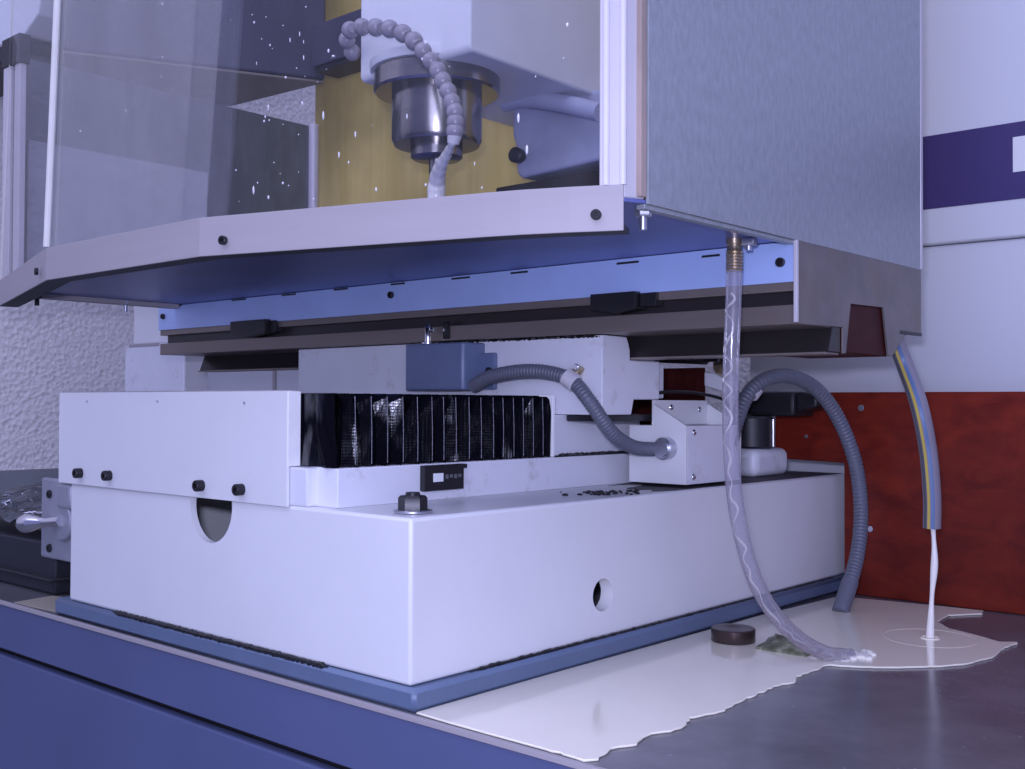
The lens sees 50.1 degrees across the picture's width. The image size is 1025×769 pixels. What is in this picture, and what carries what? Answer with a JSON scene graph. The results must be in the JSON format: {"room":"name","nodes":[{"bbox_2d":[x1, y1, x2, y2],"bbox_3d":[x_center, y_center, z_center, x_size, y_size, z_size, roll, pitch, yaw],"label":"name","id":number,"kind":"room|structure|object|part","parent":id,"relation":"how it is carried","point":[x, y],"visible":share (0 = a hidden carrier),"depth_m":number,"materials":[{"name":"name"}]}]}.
{"room":"metal workshop","nodes":[
{"label":"metal workshop","id":0,"kind":"room"},
{"bbox_2d":[0,85,315,491],"bbox_3d":[-1.542,-0.914,2.290,0.105,4.000,8.000,-1,-1,42],"label":"wall","id":1,"kind":"structure","parent":0,"point":[51,348],"depth_m":2.67,"materials":[{"name":"white paint"}]},
{"bbox_2d":[0,0,53,96],"bbox_3d":[-1.062,-0.797,2.343,0.513,0.273,0.120,-1,-1,42],"label":"pendant","id":2,"kind":"object","parent":1,"relation":"attached to","point":[34,18],"visible":0.21,"depth_m":2.20,"materials":[{"name":"metal"}]},
{"bbox_2d":[58,0,324,105],"bbox_3d":[-0.625,-0.896,2.129,0.476,0.634,0.245,1,-1,-22],"label":"control box","id":3,"kind":"object","parent":2,"relation":"attached to","point":[204,51],"visible":0.77,"depth_m":2.03,"materials":[{"name":"paint"}]},
{"bbox_3d":[-0.626,-0.581,2.124,0.470,0.005,0.242,1,-1,-22],"label":"plate","id":4,"kind":"part","parent":3,"relation":"part of","materials":[{"name":"clear glass"}]},
{"bbox_2d":[312,9,360,78],"bbox_3d":[-0.279,-0.628,2.013,0.195,0.088,0.086,-1,-1,42],"label":"bracket","id":5,"kind":"object","parent":3,"relation":"attached to","point":[325,35],"visible":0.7,"depth_m":2.02,"materials":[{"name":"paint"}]},
{"bbox_2d":[642,358,749,416],"bbox_3d":[2.193,-0.904,1.981,5.900,4.000,0.100,-1,-1,42],"label":"wall","id":6,"kind":"structure","parent":0,"point":[744,363],"depth_m":3.29,"materials":[{"name":"paint"}]},
{"bbox_3d":[0.088,1.073,-0.338,6.000,0.049,6.300,-1,-1,42],"label":"floor","id":7,"kind":"structure","parent":0,"visible":0},
{"bbox_2d":[125,306,207,390],"bbox_3d":[-0.771,0.436,2.418,0.246,1.312,0.062,-1,-1,42],"label":"cabinet","id":8,"kind":"object","parent":7,"relation":"on","point":[146,369],"visible":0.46,"depth_m":2.41,"materials":[{"name":"white metal"}]},
{"bbox_2d":[208,370,298,389],"bbox_3d":[-0.598,0.452,2.938,0.546,1.300,0.334,-1,-1,42],"label":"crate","id":9,"kind":"object","parent":7,"relation":"on","point":[284,379],"visible":0.02,"depth_m":2.78,"materials":[{"name":"plastic"}]},
{"bbox_2d":[0,581,1024,768],"bbox_3d":[0.301,0.686,1.240,2.770,0.779,0.951,-1,-1,42],"label":"workbench","id":10,"kind":"object","parent":7,"relation":"on","point":[75,693],"visible":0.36,"depth_m":1.09,"materials":[{"name":"metal"}]},
{"bbox_2d":[0,482,70,594],"bbox_3d":[-0.585,0.237,1.958,0.458,0.137,0.710,-1,-1,42],"label":"bin","id":11,"kind":"object","parent":10,"relation":"on","point":[22,563],"visible":0.06,"depth_m":1.64,"materials":[{"name":"black plastic"}]},
{"bbox_2d":[14,596,59,611],"bbox_3d":[-0.622,0.297,1.487,0.119,0.001,0.066,-1,-1,42],"label":"film","id":12,"kind":"object","parent":10,"relation":"on","point":[45,603],"visible":0.7,"depth_m":1.49,"materials":[{"name":"white liquid"}]},
{"bbox_3d":[-0.008,0.716,0.890,2.770,0.704,0.014,-1,-1,42],"label":"panel","id":13,"kind":"part","parent":10,"relation":"part of","materials":[{"name":"blue metal"}]},
{"bbox_2d":[55,574,843,711],"bbox_3d":[-0.043,0.290,1.526,0.677,0.021,0.894,-1,-1,42],"label":"plate","id":14,"kind":"object","parent":10,"relation":"on","point":[421,696],"visible":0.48,"depth_m":1.15,"materials":[{"name":"blue metal"}]},
{"bbox_2d":[70,453,844,685],"bbox_3d":[-0.032,0.187,1.519,0.638,0.194,0.897,-1,-1,42],"label":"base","id":15,"kind":"object","parent":14,"relation":"on","point":[367,571],"visible":0.91,"depth_m":1.16,"materials":[{"name":"white metal"}]},
{"bbox_2d":[16,477,71,561],"bbox_3d":[-0.606,0.177,1.428,0.099,0.106,0.047,-1,-1,42],"label":"valve","id":16,"kind":"object","parent":15,"relation":"attached to","point":[54,524],"visible":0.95,"depth_m":1.43,"materials":[{"name":"metal"}]},
{"bbox_3d":[-0.620,0.183,1.432,0.073,0.026,0.025,0,-1,29],"label":"lever knob","id":17,"kind":"part","parent":16,"relation":"part of","materials":[{"name":"silver metal"}]},
{"bbox_2d":[59,390,300,506],"bbox_3d":[-0.403,0.066,1.257,0.483,0.117,0.026,-1,-1,42],"label":"cover plate","id":18,"kind":"object","parent":15,"relation":"attached to","point":[228,445],"visible":1,"depth_m":1.22,"materials":[{"name":"white metal"}]},
{"bbox_2d":[393,509,431,513],"bbox_3d":[-0.093,0.119,1.027,0.037,0.002,0.037,-1,-1,42],"label":"washer","id":19,"kind":"object","parent":15,"relation":"on","point":[396,511],"depth_m":1.01,"materials":[{"name":"metal"}]},
{"bbox_2d":[300,393,554,467],"bbox_3d":[-0.222,0.049,1.333,0.434,0.074,0.335,-1,-1,42],"label":"bellows","id":20,"kind":"object","parent":15,"relation":"on","point":[338,429],"visible":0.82,"depth_m":1.16,"materials":[{"name":"black plastic"}]},
{"bbox_2d":[420,463,466,491],"bbox_3d":[-0.073,0.099,1.169,0.010,0.027,0.062,-1,-1,42],"label":"digital readout","id":21,"kind":"object","parent":15,"relation":"on","point":[442,476],"visible":1,"depth_m":1.16,"materials":[{"name":"black plastic"}]},
{"bbox_2d":[298,335,662,456],"bbox_3d":[-0.043,0.018,1.550,0.577,0.147,0.226,-1,-1,42],"label":"saddle","id":22,"kind":"object","parent":15,"relation":"on","point":[615,380],"visible":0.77,"depth_m":1.36,"materials":[{"name":"white metal"}]},
{"bbox_2d":[406,325,496,390],"bbox_3d":[-0.081,-0.036,1.423,0.133,0.087,0.038,-1,-1,42],"label":"junction box","id":23,"kind":"object","parent":22,"relation":"attached to","point":[430,366],"visible":0.86,"depth_m":1.41,"materials":[{"name":"blue metal"}]},
{"bbox_2d":[159,243,886,391],"bbox_3d":[-0.063,-0.064,1.621,1.206,0.149,0.329,-1,-1,42],"label":"table","id":24,"kind":"object","parent":22,"relation":"on","point":[666,306],"depth_m":1.33,"materials":[{"name":"metal"}]},
{"bbox_2d":[0,0,922,355],"bbox_3d":[-0.178,-0.377,1.460,1.165,0.692,0.750,-1,-1,42],"label":"enclosure","id":25,"kind":"object","parent":24,"relation":"on","point":[799,123],"visible":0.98,"depth_m":1.19,"materials":[{"name":"metal"}]},
{"bbox_3d":[-0.749,-0.311,1.645,0.052,0.334,0.012,-1,-1,42],"label":"post","id":26,"kind":"part","parent":25,"relation":"part of","materials":[{"name":"silver metal"}]},
{"bbox_3d":[-0.568,-0.319,1.888,0.003,0.358,0.563,-1,-1,42],"label":"panel","id":27,"kind":"part","parent":25,"relation":"part of","materials":[{"name":"clear glass"}]},
{"bbox_3d":[-0.383,-0.141,1.228,1.149,0.038,0.137,-1,-1,42],"label":"trim","id":28,"kind":"part","parent":25,"relation":"part of","materials":[{"name":"metal"}]},
{"bbox_3d":[-0.381,-0.316,2.092,0.020,0.360,0.020,-1,-1,42],"label":"corner rod","id":29,"kind":"part","parent":25,"relation":"part of","materials":[{"name":"silver metal"}]},
{"bbox_2d":[34,198,793,311],"bbox_3d":[-0.193,-0.134,1.438,1.156,0.022,0.697,-1,-1,42],"label":"tray","id":30,"kind":"object","parent":25,"relation":"on","point":[227,257],"depth_m":1.11,"materials":[{"name":"metal"}]},
{"bbox_2d":[427,143,455,197],"bbox_3d":[-0.098,-0.275,1.493,0.026,0.088,0.145,0,-1,-10],"label":"jet","id":31,"kind":"object","parent":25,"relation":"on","point":[436,187],"visible":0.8,"depth_m":1.51,"materials":[{"name":"white liquid"}]},
{"bbox_2d":[496,90,599,191],"bbox_3d":[0.089,-0.389,1.727,0.294,0.180,0.129,-1,-1,42],"label":"column casting","id":32,"kind":"structure","parent":25,"relation":"on","point":[560,132],"depth_m":1.72,"materials":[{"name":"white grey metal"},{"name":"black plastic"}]},
{"bbox_3d":[0.010,-0.367,1.758,0.025,0.025,0.028,0,-1,33],"label":"knob","id":33,"kind":"part","parent":32,"relation":"part of","materials":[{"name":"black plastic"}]},
{"bbox_3d":[0.091,-0.442,0.912,0.037,0.577,0.016,0,-1,-11],"label":"corner post","id":34,"kind":"part","parent":25,"relation":"part of","materials":[{"name":"silver metal"}]},
{"bbox_3d":[0.307,-0.436,1.132,0.003,0.581,0.584,-1,-1,42],"label":"panel","id":35,"kind":"part","parent":25,"relation":"part of","materials":[{"name":"grey metal"}]},
{"bbox_2d":[722,237,847,659],"bbox_3d":[0.295,0.077,1.137,0.182,0.447,0.038,1,-1,-32],"label":"tube","id":36,"kind":"object","parent":25,"relation":"hanging from","point":[734,257],"visible":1,"depth_m":1.11,"materials":[{"name":"clear plastic"}]},
{"bbox_3d":[0.393,-0.089,1.225,0.002,0.112,0.323,-1,-1,42],"label":"plate","id":37,"kind":"part","parent":25,"relation":"part of","materials":[{"name":"grey metal"}]},
{"bbox_2d":[892,338,941,528],"bbox_3d":[0.475,0.049,1.302,0.036,0.239,0.065,1,-1,-33],"label":"hose","id":38,"kind":"object","parent":25,"relation":"attached to","point":[925,434],"visible":0.9,"depth_m":1.28,"materials":[{"name":"plastic"}]},
{"bbox_2d":[926,529,937,638],"bbox_3d":[0.491,0.230,1.284,0.014,0.135,0.010,-1,-1,42],"label":"stream","id":39,"kind":"object","parent":38,"relation":"attached to","point":[934,554],"visible":1,"depth_m":1.28,"materials":[{"name":"white liquid"}]},
{"bbox_3d":[0.504,-0.431,1.353,0.003,0.580,0.007,-1,-1,42],"label":"edge trim","id":40,"kind":"part","parent":25,"relation":"part of","materials":[{"name":"silver metal"}]},
{"bbox_3d":[-0.137,-0.066,1.539,1.206,0.020,0.080,-1,-1,42],"label":"rail","id":41,"kind":"part","parent":24,"relation":"part of","materials":[{"name":"metal"}]},
{"bbox_2d":[643,358,720,364],"bbox_3d":[0.229,-0.036,1.500,0.122,0.019,0.015,-1,-1,42],"label":"coil spring","id":42,"kind":"object","parent":24,"relation":"attached to","point":[682,361],"visible":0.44,"depth_m":1.48,"materials":[{"name":"metal"}]},
{"bbox_3d":[0.289,-0.015,1.500,0.038,0.050,0.040,-1,-1,42],"label":"ballscrew bracket","id":43,"kind":"part","parent":24,"relation":"part of","materials":[{"name":"grey metal"}]},
{"bbox_3d":[0.288,-0.003,1.501,0.034,0.027,0.040,-1,-1,42],"label":"bracket plate","id":44,"kind":"part","parent":24,"relation":"part of","materials":[{"name":"white metal"}]},
{"bbox_2d":[468,364,676,459],"bbox_3d":[0.069,0.033,1.327,0.260,0.116,0.103,0,-1,7],"label":"conduit","id":45,"kind":"object","parent":22,"relation":"attached to","point":[663,448],"visible":0.98,"depth_m":1.32,"materials":[{"name":"plastic"}]},
{"bbox_2d":[560,363,584,390],"bbox_3d":[0.070,-0.008,1.299,0.027,0.033,0.024,-1,-1,42],"label":"clip","id":46,"kind":"object","parent":22,"relation":"attached to","point":[569,376],"visible":0.94,"depth_m":1.29,"materials":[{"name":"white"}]},
{"bbox_2d":[560,489,639,495],"bbox_3d":[0.104,0.124,1.259,0.111,0.004,0.056,1,-1,-16],"label":"chips","id":47,"kind":"object","parent":15,"relation":"on","point":[600,492],"visible":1,"depth_m":1.26,"materials":[{"name":"black metal"}]},
{"bbox_2d":[631,368,704,424],"bbox_3d":[0.168,0.030,1.683,0.294,0.106,0.006,-1,-1,42],"label":"sheet","id":48,"kind":"object","parent":15,"relation":"on","point":[689,379],"visible":0.12,"depth_m":1.61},
{"bbox_2d":[629,400,740,484],"bbox_3d":[0.225,0.072,1.413,0.087,0.104,0.133,-1,-1,42],"label":"switch box","id":49,"kind":"object","parent":15,"relation":"on","point":[695,426],"visible":0.94,"depth_m":1.37,"materials":[{"name":"white metal"}]},
{"bbox_3d":[0.218,0.036,1.420,0.004,0.032,0.125,-1,-1,42],"label":"plate","id":50,"kind":"part","parent":49,"relation":"part of","materials":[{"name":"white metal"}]},
{"bbox_2d":[659,390,731,409],"bbox_3d":[0.231,0.020,1.422,0.182,0.025,0.040,1,-1,-44],"label":"cable","id":51,"kind":"object","parent":49,"relation":"attached to","point":[663,391],"visible":0.77,"depth_m":1.45,"materials":[{"name":"black plastic"}]},
{"bbox_2d":[741,391,823,476],"bbox_3d":[0.379,0.071,1.586,0.127,0.122,0.130,-1,-1,42],"label":"motor","id":52,"kind":"object","parent":15,"relation":"on","point":[760,456],"visible":0.7,"depth_m":1.56,"materials":[{"name":"white metal"}]},
{"bbox_3d":[0.346,0.069,1.588,0.064,0.046,0.064,-1,-1,42],"label":"motor","id":53,"kind":"part","parent":52,"relation":"part of","materials":[{"name":"black plastic"}]},
{"bbox_3d":[0.373,0.069,1.568,0.005,0.039,0.005,-1,-1,42],"label":"tie rod","id":54,"kind":"part","parent":52,"relation":"part of","materials":[{"name":"silver metal"}]},
{"bbox_2d":[315,0,645,206],"bbox_3d":[0.055,-0.503,1.912,1.211,1.622,0.050,-1,-1,42],"label":"plywood sheet","id":55,"kind":"object","parent":10,"relation":"on","point":[349,105],"visible":0.1,"depth_m":2.18,"materials":[{"name":"wood"}]},
{"bbox_2d":[361,0,599,175],"bbox_3d":[-0.035,-0.693,1.676,0.228,0.850,0.388,-1,-1,42],"label":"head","id":56,"kind":"object","parent":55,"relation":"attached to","point":[494,51],"visible":0.73,"depth_m":1.57},
{"bbox_2d":[338,18,464,144],"bbox_3d":[-0.168,-0.419,1.518,0.053,0.218,0.290,1,-1,-38],"label":"coolant nozzle","id":57,"kind":"object","parent":56,"relation":"attached to","point":[375,27],"visible":1,"depth_m":1.46,"materials":[{"name":"grey plastic"}]},
{"bbox_2d":[416,598,1017,761],"bbox_3d":[0.307,0.294,1.179,0.307,0.008,0.843,-1,-1,42],"label":"pool","id":58,"kind":"object","parent":10,"relation":"on","point":[585,712],"visible":0.94,"depth_m":1.10,"materials":[{"name":"white liquid"}]},
{"bbox_2d":[756,633,809,656],"bbox_3d":[0.315,0.289,1.238,0.084,0.012,0.082,-1,-1,42],"label":"scrap","id":59,"kind":"object","parent":58,"relation":"in","point":[778,643],"visible":0.65,"depth_m":1.21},
{"bbox_2d":[711,623,755,644],"bbox_3d":[0.255,0.288,1.265,0.050,0.015,0.050,-1,-1,42],"label":"plug","id":60,"kind":"object","parent":10,"relation":"on","point":[724,633],"visible":1,"depth_m":1.25,"materials":[{"name":"black rubber"}]},
{"bbox_2d":[727,368,868,612],"bbox_3d":[0.395,0.143,1.460,0.244,0.330,0.077,1,-1,-28],"label":"conduit","id":61,"kind":"object","parent":10,"relation":"on","point":[849,583],"visible":0.93,"depth_m":1.49,"materials":[{"name":"plastic"}]},
{"bbox_2d":[742,375,762,400],"bbox_3d":[0.319,0.005,1.457,0.027,0.034,0.026,-1,-1,42],"label":"clip","id":62,"kind":"object","parent":61,"relation":"attached to","point":[747,378],"visible":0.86,"depth_m":1.46,"materials":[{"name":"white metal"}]},
{"bbox_2d":[775,392,1024,614],"bbox_3d":[0.928,0.153,1.218,1.395,0.293,0.019,-1,-1,42],"label":"wooden board","id":63,"kind":"object","parent":10,"relation":"on","point":[980,436],"visible":0.77,"depth_m":1.51,"materials":[{"name":"wood"}]},
{"bbox_2d":[750,0,1024,472],"bbox_3d":[1.288,-0.267,1.418,1.916,2.700,0.524,-1,-1,42],"label":"tall cabinet","id":64,"kind":"object","parent":7,"relation":"on","point":[972,339],"visible":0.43,"depth_m":1.62,"materials":[{"name":"metal"}]}
]}

